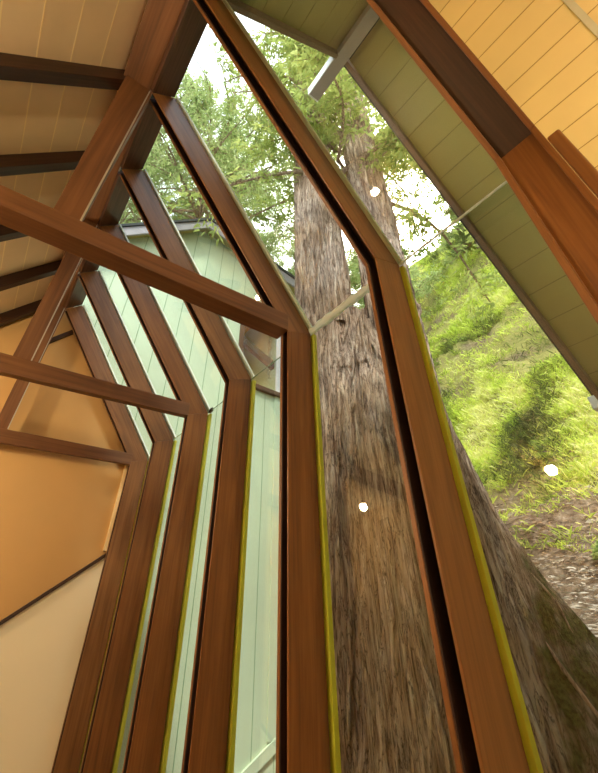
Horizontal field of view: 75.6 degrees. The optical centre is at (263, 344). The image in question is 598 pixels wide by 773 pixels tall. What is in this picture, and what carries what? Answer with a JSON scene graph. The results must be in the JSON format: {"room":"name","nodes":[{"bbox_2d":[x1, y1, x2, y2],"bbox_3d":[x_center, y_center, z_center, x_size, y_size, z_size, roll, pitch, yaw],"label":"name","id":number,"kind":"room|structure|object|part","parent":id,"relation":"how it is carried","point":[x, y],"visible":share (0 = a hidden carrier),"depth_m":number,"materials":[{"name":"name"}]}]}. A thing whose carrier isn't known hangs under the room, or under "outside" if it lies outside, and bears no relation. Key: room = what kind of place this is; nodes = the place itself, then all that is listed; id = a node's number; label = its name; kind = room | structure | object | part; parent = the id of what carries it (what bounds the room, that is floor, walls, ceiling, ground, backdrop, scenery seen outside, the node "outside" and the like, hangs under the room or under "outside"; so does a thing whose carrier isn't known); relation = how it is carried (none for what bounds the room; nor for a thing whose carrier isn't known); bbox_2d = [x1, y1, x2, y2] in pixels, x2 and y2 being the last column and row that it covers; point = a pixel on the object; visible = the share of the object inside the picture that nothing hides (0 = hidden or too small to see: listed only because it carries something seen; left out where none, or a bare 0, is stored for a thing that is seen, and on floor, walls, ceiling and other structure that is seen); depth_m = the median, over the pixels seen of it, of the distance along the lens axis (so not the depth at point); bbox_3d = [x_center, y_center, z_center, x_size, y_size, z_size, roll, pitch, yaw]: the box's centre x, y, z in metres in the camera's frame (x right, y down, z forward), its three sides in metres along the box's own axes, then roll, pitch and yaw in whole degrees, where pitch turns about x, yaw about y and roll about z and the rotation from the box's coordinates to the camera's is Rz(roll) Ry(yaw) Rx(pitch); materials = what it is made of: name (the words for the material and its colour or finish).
{"room":"sunroom","nodes":[
{"label":"sunroom","id":0,"kind":"room"},
{"bbox_2d":[0,307,124,620],"bbox_3d":[-2.765,1.356,3.571,3.100,4.920,0.100,24,-42,-26],"label":"wall","id":1,"kind":"structure","parent":0,"point":[56,510],"depth_m":3.96,"materials":[{"name":"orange paint"}]},
{"bbox_2d":[0,558,104,772],"bbox_3d":[-2.781,2.442,2.686,2.900,2.122,0.030,24,-42,-26],"label":"wall panel","id":2,"kind":"object","parent":1,"relation":"attached to","point":[41,646],"visible":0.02,"depth_m":3.20,"materials":[{"name":"beige paint"}]},
{"bbox_2d":[0,553,105,624],"bbox_3d":[-2.446,2.417,2.958,2.070,1.735,0.055,24,-42,-26],"label":"rail","id":3,"kind":"object","parent":2,"relation":"attached to","point":[72,576],"visible":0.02,"depth_m":3.48,"materials":[{"name":"brown wood"}]},
{"bbox_2d":[49,330,73,343],"bbox_3d":[-2.515,-0.084,4.696,0.280,0.410,0.050,24,-42,-26],"label":"trim","id":4,"kind":"structure","parent":1,"relation":"attached to","point":[68,333],"depth_m":4.72,"materials":[{"name":"brown wood"}]},
{"bbox_2d":[103,465,127,550],"bbox_3d":[-1.593,1.745,4.174,0.040,0.889,0.035,24,-42,-26],"label":"trim","id":5,"kind":"structure","parent":1,"relation":"attached to","point":[126,466],"depth_m":4.13,"materials":[{"name":"wood"}]},
{"bbox_2d":[0,0,147,313],"bbox_3d":[-2.112,-1.114,2.409,1.517,2.007,4.550,24,-42,-26],"label":"ceiling","id":6,"kind":"structure","parent":0,"point":[34,117],"depth_m":2.59,"materials":[{"name":"brown wood"}]},
{"bbox_2d":[0,224,27,241],"bbox_3d":[-2.280,-0.876,3.114,1.186,1.524,0.085,24,-42,-26],"label":"rafter","id":7,"kind":"object","parent":6,"relation":"attached to","point":[6,233],"visible":0.2,"depth_m":3.23,"materials":[{"name":"brown wood"}]},
{"bbox_2d":[0,299,41,326],"bbox_3d":[-3.123,-0.157,4.122,1.186,1.524,0.085,24,-42,-26],"label":"rafter","id":8,"kind":"object","parent":6,"relation":"attached to","point":[7,317],"visible":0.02,"depth_m":4.46,"materials":[{"name":"brown wood"}]},
{"bbox_2d":[0,259,61,290],"bbox_3d":[-2.710,-0.509,3.629,1.186,1.524,0.085,24,-42,-26],"label":"rafter","id":9,"kind":"object","parent":6,"relation":"attached to","point":[8,281],"visible":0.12,"depth_m":3.97,"materials":[{"name":"brown wood"}]},
{"bbox_2d":[0,151,84,176],"bbox_3d":[-1.875,-1.222,2.630,1.186,1.524,0.085,24,-42,-26],"label":"rafter","id":10,"kind":"object","parent":6,"relation":"attached to","point":[28,163],"visible":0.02,"depth_m":2.85,"materials":[{"name":"brown wood"}]},
{"bbox_2d":[0,52,125,89],"bbox_3d":[-1.475,-1.562,2.153,1.186,1.524,0.085,24,-42,-26],"label":"rafter","id":11,"kind":"object","parent":6,"relation":"attached to","point":[13,67],"visible":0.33,"depth_m":2.38,"materials":[{"name":"brown wood"}]},
{"bbox_2d":[60,0,184,306],"bbox_3d":[-1.368,-1.620,3.408,0.195,0.260,4.530,24,-42,-26],"label":"ridge beam","id":12,"kind":"structure","parent":6,"relation":"attached to","point":[160,17],"depth_m":2.64,"materials":[{"name":"brown wood"}]},
{"bbox_2d":[65,273,85,308],"bbox_3d":[-2.227,-0.655,4.644,0.183,0.169,0.660,24,-42,-26],"label":"header board","id":13,"kind":"object","parent":12,"relation":"attached to","point":[77,295],"visible":0.71,"depth_m":4.67,"materials":[{"name":"brown wood"}]},
{"bbox_2d":[79,228,99,272],"bbox_3d":[-1.805,-1.015,4.140,0.183,0.169,0.692,24,-42,-26],"label":"header board","id":14,"kind":"object","parent":12,"relation":"attached to","point":[86,266],"visible":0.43,"depth_m":4.28,"materials":[{"name":"brown wood"}]},
{"bbox_2d":[98,171,129,225],"bbox_3d":[-1.387,-1.371,3.640,0.183,0.169,0.646,24,-42,-26],"label":"header board","id":15,"kind":"object","parent":12,"relation":"attached to","point":[118,198],"visible":0.76,"depth_m":3.65,"materials":[{"name":"brown wood"}]},
{"bbox_2d":[120,98,161,169],"bbox_3d":[-0.985,-1.714,3.160,0.183,0.169,0.637,24,-42,-26],"label":"header board","id":16,"kind":"object","parent":12,"relation":"attached to","point":[146,131],"visible":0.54,"depth_m":3.16,"materials":[{"name":"brown wood"}]},
{"bbox_2d":[150,0,207,96],"bbox_3d":[-0.584,-2.056,2.680,0.183,0.169,0.642,24,-42,-26],"label":"header board","id":17,"kind":"object","parent":12,"relation":"attached to","point":[190,26],"visible":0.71,"depth_m":2.66,"materials":[{"name":"brown wood"}]},
{"bbox_2d":[84,91,170,272],"bbox_3d":[-1.955,-1.284,2.699,1.820,2.393,4.600,24,-42,-26],"label":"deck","id":18,"kind":"object","parent":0,"point":[152,96],"depth_m":3.37,"materials":[{"name":"brown wood"}]},
{"bbox_2d":[227,0,597,411],"bbox_3d":[2.856,-2.849,1.453,4.135,3.348,6.405,24,-42,-26],"label":"roof overhang","id":19,"kind":"object","parent":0,"point":[354,37],"visible":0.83,"depth_m":3.48,"materials":[{"name":"wood"}]},
{"bbox_2d":[428,0,597,198],"bbox_3d":[3.744,-2.903,1.361,2.609,3.195,5.230,24,-42,-26],"label":"ceiling","id":20,"kind":"structure","parent":0,"point":[540,52],"depth_m":3.02,"materials":[{"name":"wood"}]},
{"bbox_2d":[562,0,597,37],"bbox_3d":[2.861,-1.493,2.597,1.682,2.062,0.040,24,-42,-26],"label":"metal strip","id":21,"kind":"object","parent":20,"relation":"attached to","point":[574,7],"visible":1,"depth_m":2.80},
{"bbox_3d":[0.111,1.094,-1.133,8.400,0.100,9.800,24,-42,-26],"label":"floor","id":22,"kind":"structure","parent":0,"visible":0},
{"bbox_2d":[51,304,149,772],"bbox_3d":[-1.961,1.626,3.783,1.466,4.803,0.101,24,-42,-26],"label":"frame","id":23,"kind":"object","parent":22,"relation":"on","point":[69,755],"visible":0.74,"depth_m":3.76,"materials":[{"name":"brown wood"}]},
{"bbox_2d":[0,428,132,465],"bbox_3d":[-2.692,0.858,3.696,2.868,0.300,0.047,24,-42,-26],"label":"tie beam","id":24,"kind":"structure","parent":23,"relation":"attached to","point":[7,437],"depth_m":4.00,"materials":[{"name":"brown wood"}]},
{"bbox_2d":[0,305,65,428],"bbox_3d":[-2.564,0.185,4.283,0.147,1.660,0.040,24,-42,-26],"label":"post","id":25,"kind":"object","parent":24,"relation":"on","point":[16,395],"visible":0.68,"depth_m":4.06,"materials":[{"name":"brown wood"}]},
{"bbox_3d":[-1.477,2.525,3.499,0.185,3.064,0.010,24,-42,-26],"label":"post","id":26,"kind":"part","parent":23,"relation":"part of","materials":[{"name":"brown wood"}]},
{"bbox_2d":[79,270,176,772],"bbox_3d":[-1.548,1.274,3.289,1.466,4.803,0.101,24,-42,-26],"label":"frame","id":27,"kind":"object","parent":22,"relation":"on","point":[102,751],"visible":1,"depth_m":3.26,"materials":[{"name":"brown wood"}]},
{"bbox_3d":[-1.065,2.173,3.006,0.185,3.064,0.010,24,-42,-26],"label":"post","id":28,"kind":"part","parent":27,"relation":"part of","materials":[{"name":"brown wood"}]},
{"bbox_2d":[99,224,211,772],"bbox_3d":[-1.118,0.907,2.775,1.466,4.803,0.101,24,-42,-26],"label":"frame","id":29,"kind":"object","parent":22,"relation":"on","point":[147,747],"visible":0.86,"depth_m":2.72,"materials":[{"name":"brown wood"}]},
{"bbox_2d":[0,352,189,417],"bbox_3d":[-1.853,0.143,2.693,2.868,0.329,0.062,24,-42,-26],"label":"tie beam","id":30,"kind":"structure","parent":29,"relation":"attached to","point":[11,366],"depth_m":2.94,"materials":[{"name":"brown wood"}]},
{"bbox_2d":[13,218,98,360],"bbox_3d":[-1.725,-0.530,3.280,0.147,1.660,0.055,24,-42,-26],"label":"post","id":31,"kind":"object","parent":30,"relation":"on","point":[28,346],"visible":0.66,"depth_m":3.08,"materials":[{"name":"brown wood"}]},
{"bbox_3d":[-0.634,1.805,2.491,0.185,3.064,0.010,24,-42,-26],"label":"post","id":32,"kind":"part","parent":29,"relation":"part of","materials":[{"name":"brown wood"}]},
{"bbox_2d":[120,169,255,772],"bbox_3d":[-0.713,0.562,2.291,1.466,4.803,0.101,24,-42,-26],"label":"frame","id":33,"kind":"object","parent":22,"relation":"on","point":[210,735],"visible":0.95,"depth_m":2.25,"materials":[{"name":"brown wood"}]},
{"bbox_3d":[-0.229,1.460,2.008,0.185,3.064,0.010,24,-42,-26],"label":"post","id":34,"kind":"part","parent":33,"relation":"part of","materials":[{"name":"brown wood"}]},
{"bbox_2d":[251,356,280,379],"bbox_3d":[-0.461,0.420,2.075,1.295,4.790,0.697,24,-42,-26],"label":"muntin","id":35,"kind":"structure","parent":33,"relation":"attached to","point":[280,356],"depth_m":2.83,"materials":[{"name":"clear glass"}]},
{"bbox_2d":[149,93,340,772],"bbox_3d":[-0.314,0.221,1.813,1.466,4.803,0.101,24,-42,-26],"label":"frame","id":36,"kind":"object","parent":22,"relation":"on","point":[307,723],"visible":0.98,"depth_m":1.80,"materials":[{"name":"brown wood"}]},
{"bbox_2d":[0,185,287,338],"bbox_3d":[-1.062,-0.587,1.793,2.868,0.247,0.117,24,-42,-26],"label":"tie beam","id":37,"kind":"structure","parent":36,"relation":"attached to","point":[23,214],"depth_m":1.96,"materials":[{"name":"brown wood"}]},
{"bbox_2d":[54,75,152,221],"bbox_3d":[-0.957,-1.212,2.326,0.197,1.660,0.110,24,-42,-26],"label":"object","id":38,"kind":"structure","parent":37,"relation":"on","point":[132,98],"depth_m":2.23,"materials":[{"name":"brown wood"}]},
{"bbox_3d":[0.170,1.119,1.530,0.185,3.064,0.010,24,-42,-26],"label":"post","id":39,"kind":"part","parent":36,"relation":"part of","materials":[{"name":"brown wood"}]},
{"bbox_2d":[309,284,369,334],"bbox_3d":[-0.049,0.082,1.601,1.320,4.790,0.708,24,-42,-26],"label":"window","id":40,"kind":"structure","parent":36,"relation":"attached to","point":[352,299],"depth_m":2.30,"materials":[{"name":"clear glass"}]},
{"bbox_2d":[193,0,543,772],"bbox_3d":[0.089,-0.122,1.332,1.466,4.803,0.101,24,-42,-26],"label":"frame","id":41,"kind":"object","parent":22,"relation":"on","point":[490,730],"visible":1,"depth_m":1.28,"materials":[{"name":"brown wood"}]},
{"bbox_3d":[0.573,0.776,1.049,0.185,3.064,0.010,24,-42,-26],"label":"post","id":42,"kind":"part","parent":41,"relation":"part of","materials":[{"name":"brown wood"}]},
{"bbox_2d":[398,181,507,265],"bbox_3d":[0.330,-0.254,1.131,1.296,4.790,0.656,24,-42,-26],"label":"window","id":43,"kind":"structure","parent":41,"relation":"attached to","point":[505,182],"depth_m":1.80,"materials":[{"name":"clear glass"}]},
{"bbox_2d":[366,0,597,323],"bbox_3d":[0.485,-0.460,0.859,1.466,4.803,0.169,24,-42,-26],"label":"frame","id":44,"kind":"object","parent":22,"relation":"on","point":[560,205],"visible":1,"depth_m":1.43,"materials":[{"name":"brown wood"}]},
{"bbox_3d":[0.993,0.418,0.547,0.185,3.064,0.020,24,-42,-26],"label":"post","id":45,"kind":"part","parent":44,"relation":"part of","materials":[{"name":"brown wood"}]},
{"bbox_2d":[547,129,597,197],"bbox_3d":[0.978,0.456,0.462,0.115,2.900,0.039,24,-42,-26],"label":"beam","id":46,"kind":"structure","parent":44,"relation":"attached to","point":[584,169],"depth_m":1.20,"materials":[{"name":"brown wood"}]},
{"label":"outside","id":47,"kind":"structure","parent":0,"visible":0},
{"bbox_2d":[411,243,597,638],"bbox_3d":[7.491,-0.362,17.671,24.640,25.341,33.000,24,-42,-26],"label":"ground","id":48,"kind":"structure","parent":47,"point":[559,517],"depth_m":6.83,"materials":[{"name":"plant"}]},
{"bbox_2d":[76,218,294,772],"bbox_3d":[-2.193,1.535,6.612,5.060,8.088,3.660,24,-42,-26],"label":"house","id":49,"kind":"structure","parent":48,"relation":"on","point":[255,743],"depth_m":5.46,"materials":[{"name":"green wood"}]},
{"bbox_3d":[-0.053,0.766,6.662,1.040,0.080,0.100,24,-42,-26],"label":"window sill","id":50,"kind":"part","parent":49,"relation":"part of","materials":[{"name":"wood"}]},
{"bbox_3d":[0.284,0.243,7.362,0.080,1.620,0.040,24,-42,-26],"label":"white sash","id":51,"kind":"part","parent":49,"relation":"part of","materials":[{"name":"paint"}]},
{"bbox_2d":[119,43,340,264],"bbox_3d":[-2.032,-2.006,9.649,8.898,17.665,8.370,24,-42,-26],"label":"leafy tree","id":52,"kind":"object","parent":48,"relation":"on","point":[205,104],"visible":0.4,"depth_m":11.00,"materials":[{"name":"green plant"}]},
{"bbox_2d":[172,120,294,275],"bbox_3d":[-0.977,-1.319,14.102,8.862,20.066,8.224,19,-40,-20],"label":"leafy tree","id":53,"kind":"object","parent":48,"relation":"on","point":[277,231],"visible":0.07,"depth_m":13.40,"materials":[{"name":"green plant"}]},
{"bbox_2d":[282,248,354,291],"bbox_3d":[1.713,-0.183,14.354,5.088,11.148,5.350,27,-43,-29],"label":"leafy tree","id":54,"kind":"object","parent":48,"relation":"on","point":[291,255],"visible":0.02,"depth_m":16.75,"materials":[{"name":"green plant"}]},
{"bbox_2d":[164,24,597,772],"bbox_3d":[1.588,-6.864,10.003,6.104,25.900,6.133,-19,-42,27],"label":"tree","id":55,"kind":"object","parent":48,"relation":"on","point":[392,718],"visible":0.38,"depth_m":3.25,"materials":[{"name":"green plant"}]},
{"bbox_2d":[344,245,448,320],"bbox_3d":[5.911,-2.416,18.091,6.206,7.022,6.277,-29,-47,35],"label":"leafy tree","id":56,"kind":"object","parent":48,"relation":"on","point":[353,266],"visible":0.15,"depth_m":17.49,"materials":[{"name":"green plant"}]},
{"bbox_2d":[431,199,480,271],"bbox_3d":[9.748,-5.897,17.157,4.437,4.240,5.211,-5,-38,10],"label":"leafy tree","id":57,"kind":"object","parent":48,"relation":"on","point":[448,212],"visible":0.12,"depth_m":17.55,"materials":[{"name":"green plant"}]},
{"bbox_2d":[410,236,597,555],"bbox_3d":[6.543,-1.255,14.748,12.207,18.880,11.611,24,-42,-26],"label":"grass","id":58,"kind":"structure","parent":48,"relation":"on","point":[517,437],"depth_m":7.65,"materials":[{"name":"green plant"}]},
{"bbox_2d":[481,441,597,636],"bbox_3d":[3.158,2.609,4.845,4.107,3.719,6.019,24,-42,-26],"label":"leaf litter","id":59,"kind":"object","parent":48,"relation":"on","point":[574,605],"visible":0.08,"depth_m":4.45,"materials":[{"name":"brown plant"}]},
{"bbox_2d":[590,538,597,559],"bbox_3d":[3.660,2.114,3.970,0.498,0.306,0.493,24,-42,-26],"label":"shrub","id":60,"kind":"object","parent":48,"relation":"on","point":[594,546],"visible":0.98,"depth_m":4.02,"materials":[{"name":"green plant"}]},
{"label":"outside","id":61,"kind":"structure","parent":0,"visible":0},
{"bbox_3d":[-28.700,5.010,5.857,41.300,0.100,35.000,24,-42,-26],"label":"terrain","id":62,"kind":"structure","parent":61,"visible":0},
{"bbox_2d":[119,131,186,221],"bbox_3d":[-6.938,-1.730,16.026,11.176,24.520,11.768,-4,-37,9],"label":"leafy tree","id":63,"kind":"object","parent":62,"relation":"on","point":[160,131],"visible":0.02,"depth_m":18.91,"materials":[{"name":"green plant"}]},
{"bbox_2d":[121,98,197,222],"bbox_3d":[-6.651,-5.522,8.409,11.573,21.447,12.315,4,-37,-2],"label":"leafy tree","id":64,"kind":"object","parent":62,"relation":"on","point":[196,188],"visible":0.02,"depth_m":11.77,"materials":[{"name":"green plant"}]},
{"bbox_2d":[118,133,205,223],"bbox_3d":[-6.728,-2.622,12.130,10.474,21.279,9.989,26,-43,-28],"label":"leafy tree","id":65,"kind":"object","parent":62,"relation":"on","point":[125,215],"visible":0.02,"depth_m":13.57,"materials":[{"name":"green plant"}]}
]}

